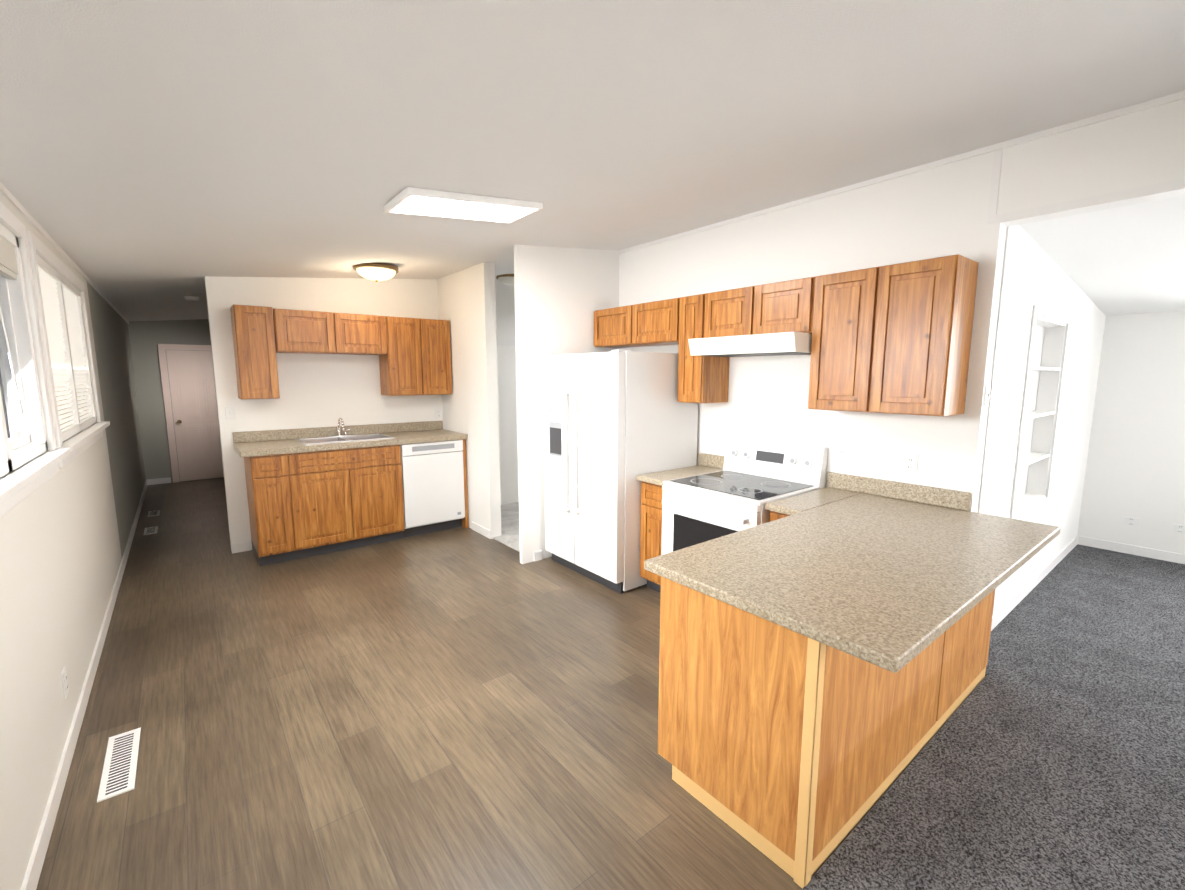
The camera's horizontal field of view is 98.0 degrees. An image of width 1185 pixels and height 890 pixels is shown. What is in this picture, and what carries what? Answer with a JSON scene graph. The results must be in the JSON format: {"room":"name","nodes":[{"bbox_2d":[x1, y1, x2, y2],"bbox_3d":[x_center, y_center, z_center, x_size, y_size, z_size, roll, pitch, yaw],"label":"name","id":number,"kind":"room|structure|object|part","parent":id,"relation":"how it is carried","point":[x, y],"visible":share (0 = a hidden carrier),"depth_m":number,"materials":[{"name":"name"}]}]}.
{"room":"kitchen","nodes":[
{"label":"kitchen","id":0,"kind":"room"},
{"bbox_2d":[0,193,145,889],"bbox_3d":[-2.639,-0.188,2.390,0.120,3.050,13.740,-6,10,-38],"label":"wall","id":1,"kind":"structure","parent":0,"point":[60,556],"depth_m":2.36,"materials":[{"name":"white paint"}]},
{"bbox_2d":[0,202,70,517],"bbox_3d":[-1.963,-0.326,1.580,0.160,1.160,2.310,-6,10,-38],"label":"windows","id":2,"kind":"structure","parent":1,"relation":"in","point":[25,443],"depth_m":2.33,"materials":[{"name":"white"}]},
{"bbox_3d":[-2.000,-0.341,1.548,0.006,0.880,2.030,-6,10,-38],"label":"glass","id":3,"kind":"part","parent":2,"relation":"part of","materials":[{"name":"glass"}]},
{"bbox_2d":[0,182,128,323],"bbox_3d":[-2.588,-1.090,2.310,0.012,0.040,13.500,-6,10,-38],"label":"batten","id":4,"kind":"object","parent":1,"relation":"attached to","point":[3,190],"depth_m":2.86,"materials":[{"name":"white wood"}]},
{"bbox_2d":[61,667,68,698],"bbox_3d":[-2.351,1.060,2.300,0.010,0.115,0.075,-6,10,-38],"label":"electrical outlet","id":5,"kind":"object","parent":1,"relation":"attached to","point":[64,682],"visible":1,"depth_m":2.29,"materials":[{"name":"white plastic"}]},
{"bbox_2d":[26,230,109,467],"bbox_3d":[-3.300,-0.550,3.243,0.160,1.160,1.860,-6,10,-38],"label":"windows","id":6,"kind":"structure","parent":1,"relation":"in","point":[63,333],"depth_m":3.16,"materials":[{"name":"white"}]},
{"bbox_2d":[21,479,148,889],"bbox_3d":[-2.588,1.276,2.629,0.012,0.085,13.500,-6,10,-38],"label":"baseboard","id":7,"kind":"structure","parent":1,"relation":"attached to","point":[49,819],"depth_m":2.25,"materials":[{"name":"white wood"}]},
{"bbox_2d":[128,319,222,482],"bbox_3d":[-6.194,-0.975,8.212,1.640,3.050,0.120,-6,10,-38],"label":"wall","id":8,"kind":"structure","parent":0,"point":[146,338],"depth_m":7.82,"materials":[{"name":"grey paint"}]},
{"bbox_2d":[158,344,211,482],"bbox_3d":[-6.183,-0.507,8.189,0.930,2.130,0.020,-6,10,-38],"label":"door frame","id":9,"kind":"structure","parent":8,"relation":"in","point":[162,348],"depth_m":7.93,"materials":[{"name":"beige paint"}]},
{"bbox_2d":[166,350,223,480],"bbox_3d":[-6.159,-0.464,8.164,0.750,2.030,0.098,-6,10,-38],"label":"door leaf","id":10,"kind":"structure","parent":9,"relation":"attached to","point":[194,408],"depth_m":8.11,"materials":[{"name":"beige paint"}]},
{"bbox_2d":[205,276,518,551],"bbox_3d":[-1.345,-0.721,6.339,5.330,3.050,0.120,-6,10,-38],"label":"wall","id":11,"kind":"structure","parent":0,"point":[322,390],"depth_m":5.18,"materials":[{"name":"white paint"}]},
{"bbox_2d":[225,406,235,418],"bbox_3d":[-3.316,-0.296,4.723,0.075,0.115,0.016,-6,10,-38],"label":"light switch","id":12,"kind":"object","parent":11,"relation":"attached to","point":[230,412],"visible":1,"depth_m":4.72,"materials":[{"name":"white plastic"}]},
{"bbox_2d":[230,304,451,398],"bbox_3d":[-2.404,-0.896,5.170,1.940,0.810,0.330,-6,10,-38],"label":"upper cabinet","id":13,"kind":"object","parent":11,"relation":"attached to","point":[414,354],"visible":1,"depth_m":4.96,"materials":[{"name":"brown wood"}]},
{"bbox_2d":[435,409,441,418],"bbox_3d":[-1.777,-0.362,5.955,0.075,0.115,0.010,-6,10,-38],"label":"outlet","id":14,"kind":"object","parent":11,"relation":"attached to","point":[438,413],"visible":1,"depth_m":5.95,"materials":[{"name":"white plastic"}]},
{"bbox_2d":[497,339,515,345],"bbox_3d":[-1.041,-0.272,6.558,0.840,2.100,0.011,-6,10,-38],"label":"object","id":15,"kind":"structure","parent":11,"relation":"attached to","point":[505,342],"depth_m":6.39,"materials":[{"name":"white"}]},
{"bbox_2d":[437,262,501,538],"bbox_3d":[-1.343,-0.615,5.549,0.120,3.050,1.130,-6,10,-38],"label":"wall","id":16,"kind":"structure","parent":0,"point":[467,302],"depth_m":5.29,"materials":[{"name":"white paint"}]},
{"bbox_2d":[471,522,490,538],"bbox_3d":[-1.176,0.897,5.435,0.012,0.085,0.430,-6,10,-38],"label":"baseboard","id":17,"kind":"structure","parent":16,"relation":"attached to","point":[481,530],"depth_m":5.42,"materials":[{"name":"white wood"}]},
{"bbox_2d":[493,502,519,551],"bbox_3d":[0.057,0.801,6.413,3.100,0.012,1.830,-6,10,-38],"label":"floor","id":18,"kind":"structure","parent":0,"point":[509,537],"depth_m":5.67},
{"bbox_2d":[36,477,984,889],"bbox_3d":[-0.254,1.094,4.481,6.220,0.050,13.740,-6,10,-38],"label":"floor","id":19,"kind":"structure","parent":0,"point":[460,709],"depth_m":2.43,"materials":[{"name":"wood"}]},
{"bbox_2d":[97,727,140,802],"bbox_3d":[-2.041,1.369,2.231,0.110,0.006,0.460,-6,10,-38],"label":"floor vent","id":20,"kind":"object","parent":19,"relation":"in","point":[118,777],"visible":1,"depth_m":2.20,"materials":[{"name":"white plastic"}]},
{"bbox_2d":[143,526,157,534],"bbox_3d":[-4.753,0.921,5.550,0.110,0.006,0.300,-6,10,-38],"label":"floor vent","id":21,"kind":"object","parent":19,"relation":"in","point":[151,530],"visible":0.98,"depth_m":5.54,"materials":[{"name":"white plastic"}]},
{"bbox_2d":[147,510,159,516],"bbox_3d":[-5.314,0.827,6.247,0.110,0.006,0.300,-6,10,-38],"label":"floor vent","id":22,"kind":"object","parent":19,"relation":"in","point":[154,513],"visible":1,"depth_m":6.22,"materials":[{"name":"white plastic"}]},
{"bbox_2d":[232,417,468,565],"bbox_3d":[-2.328,0.347,5.186,2.010,1.240,0.660,-6,10,-38],"label":"base cabinet","id":23,"kind":"object","parent":19,"relation":"on","point":[316,491],"visible":1,"depth_m":4.90,"materials":[{"name":"brown wood"}]},
{"bbox_2d":[295,417,394,444],"bbox_3d":[-2.441,-0.076,5.086,0.810,0.374,0.505,-6,10,-38],"label":"sink","id":24,"kind":"object","parent":23,"relation":"in","point":[319,435],"depth_m":5.22,"materials":[{"name":"silver metal"}]},
{"bbox_2d":[232,420,466,456],"bbox_3d":[-2.328,-0.091,5.127,2.010,0.155,0.660,-6,10,-38],"label":"countertop","id":25,"kind":"structure","parent":23,"relation":"on","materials":[{"name":"laminate"}]},
{"bbox_2d":[401,440,464,537],"bbox_3d":[-1.824,0.423,5.598,0.647,0.981,0.624,-6,10,-38],"label":"dishwasher","id":26,"kind":"object","parent":23,"relation":"in","point":[432,471],"depth_m":5.35,"materials":[{"name":"white metal"}]},
{"bbox_2d":[543,349,697,593],"bbox_3d":[0.195,0.150,4.404,0.950,1.842,0.980,-6,10,-38],"label":"refrigerator","id":27,"kind":"object","parent":19,"relation":"on","point":[617,422],"visible":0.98,"depth_m":4.00,"materials":[{"name":"white metal"}]},
{"bbox_2d":[640,481,683,590],"bbox_3d":[0.725,0.683,4.064,0.690,0.875,0.310,-6,10,-38],"label":"base cabinet","id":28,"kind":"object","parent":19,"relation":"on","point":[651,495],"depth_m":3.87,"materials":[{"name":"brown wood"}]},
{"bbox_2d":[636,465,722,484],"bbox_3d":[0.709,0.232,3.990,0.730,0.040,0.310,-6,10,-38],"label":"countertop","id":29,"kind":"structure","parent":28,"relation":"on","point":[657,478],"depth_m":3.90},
{"bbox_2d":[661,436,827,554],"bbox_3d":[1.007,0.594,3.569,0.835,1.185,0.776,-6,10,-38],"label":"stove","id":30,"kind":"object","parent":19,"relation":"on","point":[745,485],"visible":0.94,"depth_m":3.48,"materials":[{"name":"white metal"}]},
{"bbox_2d":[766,509,783,520],"bbox_3d":[1.412,0.799,3.209,0.690,0.875,0.315,-6,10,-38],"label":"base cabinet","id":31,"kind":"object","parent":19,"relation":"on","point":[773,516],"depth_m":3.03,"materials":[{"name":"brown wood"}]},
{"bbox_2d":[765,485,851,516],"bbox_3d":[1.371,0.343,3.167,0.730,0.040,0.235,-6,10,-38],"label":"countertop","id":32,"kind":"structure","parent":31,"relation":"on","point":[793,504],"depth_m":3.09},
{"bbox_2d":[656,577,899,888],"bbox_3d":[0.719,0.954,2.064,0.610,0.875,0.670,-6,10,-38],"label":"base cabinet","id":33,"kind":"object","parent":19,"relation":"on","point":[823,656],"depth_m":1.81,"materials":[{"name":"brown wood"}]},
{"bbox_2d":[644,493,1059,676],"bbox_3d":[1.266,0.456,2.330,1.947,0.040,0.955,-6,10,-38],"label":"countertop","id":34,"kind":"structure","parent":33,"relation":"on","point":[869,578],"depth_m":2.01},
{"bbox_2d":[892,645,935,783],"bbox_3d":[1.091,0.913,2.369,0.615,0.875,0.653,-6,10,-38],"label":"base cabinet","id":35,"kind":"object","parent":19,"relation":"on","point":[916,681],"depth_m":2.17,"materials":[{"name":"brown wood"}]},
{"bbox_2d":[514,245,618,563],"bbox_3d":[0.648,-0.600,5.441,3.340,3.050,0.120,-6,10,-38],"label":"wall","id":36,"kind":"structure","parent":0,"point":[572,290],"depth_m":4.52,"materials":[{"name":"white paint"}]},
{"bbox_2d":[0,0,1184,320],"bbox_3d":[-1.075,-1.513,3.469,4.120,0.532,13.740,-6,10,-38],"label":"ceiling","id":37,"kind":"structure","parent":0,"point":[160,160],"depth_m":1.88,"materials":[{"name":"white paint"}]},
{"bbox_2d":[185,296,198,300],"bbox_3d":[-4.381,-1.601,5.637,0.130,0.035,0.130,-6,10,-38],"label":"smoke detector","id":38,"kind":"object","parent":37,"relation":"attached to","point":[191,298],"visible":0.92,"depth_m":5.60,"materials":[{"name":"white plastic"}]},
{"bbox_2d":[353,263,398,281],"bbox_3d":[-1.963,-1.551,4.685,0.380,0.135,0.380,-6,10,-38],"label":"dome ceiling light","id":39,"kind":"object","parent":37,"relation":"attached to","point":[376,272],"visible":0.94,"depth_m":4.57,"materials":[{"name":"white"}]},
{"bbox_2d":[384,187,542,222],"bbox_3d":[-0.723,-1.357,2.947,0.800,0.114,0.380,-6,10,-38],"label":"ceiling light panel","id":40,"kind":"object","parent":37,"relation":"attached to","point":[425,202],"visible":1,"depth_m":2.86,"materials":[{"name":"white plastic"}]},
{"bbox_2d":[496,274,513,284],"bbox_3d":[-0.960,-1.902,5.959,0.300,0.100,0.300,-6,10,-38],"label":"light","id":41,"kind":"object","parent":37,"relation":"attached to","point":[506,279],"visible":0.75,"depth_m":5.86,"materials":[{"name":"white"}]},
{"bbox_2d":[619,147,1007,512],"bbox_3d":[1.184,-0.405,3.996,0.120,3.050,3.070,-6,10,-38],"label":"wall","id":42,"kind":"structure","parent":0,"point":[939,211],"depth_m":3.27,"materials":[{"name":"white paint"}]},
{"bbox_2d":[594,306,645,347],"bbox_3d":[0.316,-1.057,4.638,0.330,0.330,0.586,-6,10,-38],"label":"upper cabinet","id":43,"kind":"object","parent":42,"relation":"attached to","point":[607,322],"depth_m":4.60,"materials":[{"name":"brown wood"}]},
{"bbox_2d":[622,298,677,345],"bbox_3d":[0.602,-1.009,4.282,0.330,0.330,0.586,-6,10,-38],"label":"upper cabinet","id":44,"kind":"object","parent":42,"relation":"attached to","point":[655,323],"depth_m":4.19,"materials":[{"name":"brown wood"}]},
{"bbox_2d":[674,293,729,402],"bbox_3d":[0.862,-0.732,3.990,0.330,0.800,0.240,-6,10,-38],"label":"upper cabinet","id":45,"kind":"object","parent":42,"relation":"attached to","point":[701,379],"depth_m":3.91,"materials":[{"name":"brown wood"}]},
{"bbox_2d":[702,288,741,337],"bbox_3d":[1.088,-0.927,3.677,0.330,0.330,0.475,-6,10,-38],"label":"upper cabinet","id":46,"kind":"object","parent":42,"relation":"attached to","point":[721,310],"depth_m":3.63,"materials":[{"name":"brown wood"}]},
{"bbox_2d":[688,332,811,356],"bbox_3d":[1.131,-0.674,3.520,0.500,0.119,0.815,-6,10,-38],"label":"range hood","id":47,"kind":"object","parent":46,"relation":"attached to","point":[783,343],"visible":0.81,"depth_m":3.30,"materials":[{"name":"white metal"}]},
{"bbox_2d":[742,277,813,334],"bbox_3d":[1.306,-0.890,3.406,0.330,0.330,0.476,-6,10,-38],"label":"upper cabinet","id":48,"kind":"object","parent":42,"relation":"attached to","point":[785,306],"depth_m":3.29,"materials":[{"name":"brown wood"}]},
{"bbox_2d":[698,453,971,512],"bbox_3d":[1.486,0.214,3.579,0.020,0.105,1.911,-6,10,-38],"label":"backsplash","id":49,"kind":"structure","parent":42,"relation":"attached to","point":[927,495],"depth_m":3.13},
{"bbox_2d":[808,269,861,411],"bbox_3d":[1.591,-0.609,3.083,0.330,0.800,0.430,-6,10,-38],"label":"upper cabinet","id":50,"kind":"object","parent":42,"relation":"attached to","point":[834,320],"depth_m":3.03,"materials":[{"name":"brown wood"}]},
{"bbox_2d":[619,90,1184,512],"bbox_3d":[2.517,-0.125,2.383,0.192,2.728,7.050,-6,10,-38],"label":"trim","id":51,"kind":"structure","parent":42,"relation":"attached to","point":[1164,190],"depth_m":2.62,"materials":[{"name":"white wood"}]},
{"bbox_2d":[903,453,917,473],"bbox_3d":[1.889,0.110,3.065,0.010,0.115,0.075,-6,10,-38],"label":"electrical outlet","id":52,"kind":"object","parent":42,"relation":"attached to","point":[910,463],"visible":1,"depth_m":3.06,"materials":[{"name":"white plastic"}]},
{"bbox_2d":[854,254,978,415],"bbox_3d":[1.781,-0.577,2.847,0.330,0.800,0.431,-6,10,-38],"label":"upper cabinet","id":53,"kind":"object","parent":42,"relation":"attached to","point":[893,339],"depth_m":2.72,"materials":[{"name":"brown wood"}]},
{"bbox_2d":[802,544,1184,889],"bbox_3d":[3.989,1.414,1.871,5.500,0.014,4.100,-6,10,-38],"label":"floor","id":54,"kind":"structure","parent":0,"point":[1051,755],"depth_m":2.21,"materials":[{"name":"grey carpet"}]},
{"bbox_2d":[978,225,1105,614],"bbox_3d":[3.419,-0.409,4.030,3.420,3.050,0.340,-6,10,-38],"label":"wall","id":55,"kind":"structure","parent":0,"point":[1037,275],"depth_m":3.78,"materials":[{"name":"white paint"}]},
{"bbox_2d":[984,385,990,405],"bbox_3d":[2.146,-0.268,2.795,0.070,0.115,0.016,-6,10,-38],"label":"light switch","id":56,"kind":"object","parent":55,"relation":"attached to","point":[987,395],"visible":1,"depth_m":2.79,"materials":[{"name":"white plastic"}]},
{"bbox_2d":[991,535,1080,630],"bbox_3d":[3.466,1.071,4.041,3.260,0.085,0.012,-6,10,-38],"label":"baseboard","id":57,"kind":"structure","parent":55,"relation":"attached to","point":[1025,590],"depth_m":3.95,"materials":[{"name":"white wood"}]},
{"bbox_2d":[1010,305,1070,519],"bbox_3d":[3.112,-0.213,3.660,1.050,1.420,0.130,-6,10,-38],"label":"shelf niche","id":58,"kind":"object","parent":55,"relation":"in","point":[1036,459],"visible":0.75,"depth_m":3.88,"materials":[{"name":"white wood"}]},
{"bbox_2d":[1001,99,1184,213],"bbox_3d":[3.418,-1.238,1.053,0.120,0.610,4.100,-6,10,-38],"label":"wall","id":59,"kind":"structure","parent":0,"point":[1145,147],"depth_m":2.35,"materials":[{"name":"white paint"}]},
{"bbox_2d":[1019,195,1184,314],"bbox_3d":[4.802,-1.054,2.191,3.420,0.420,4.340,-6,10,-38],"label":"ceiling","id":60,"kind":"structure","parent":0,"point":[1129,259],"depth_m":3.17,"materials":[{"name":"white paint"}]},
{"bbox_2d":[1077,310,1184,553],"bbox_3d":[6.055,-0.321,3.375,0.120,3.050,4.220,-6,10,-38],"label":"wall","id":61,"kind":"structure","parent":0,"point":[1135,466],"depth_m":4.68,"materials":[{"name":"white paint"}]},
{"bbox_2d":[1122,516,1139,526],"bbox_3d":[4.982,0.707,4.767,0.010,0.075,0.110,-6,10,-38],"label":"outlet","id":62,"kind":"object","parent":61,"relation":"attached to","point":[1131,521],"visible":1,"depth_m":4.76,"materials":[{"name":"white plastic"}]},
{"bbox_2d":[1081,536,1184,563],"bbox_3d":[6.041,1.146,3.484,0.012,0.085,4.100,-6,10,-38],"label":"baseboard","id":63,"kind":"structure","parent":61,"relation":"attached to","point":[1086,541],"depth_m":4.76,"materials":[{"name":"white wood"}]},
{"bbox_2d":[1173,524,1184,533],"bbox_3d":[5.169,0.738,4.534,0.010,0.075,0.075,-6,10,-38],"label":"outlet","id":64,"kind":"object","parent":61,"relation":"attached to","point":[1178,528],"visible":1,"depth_m":4.54,"materials":[{"name":"white plastic"}]}
]}

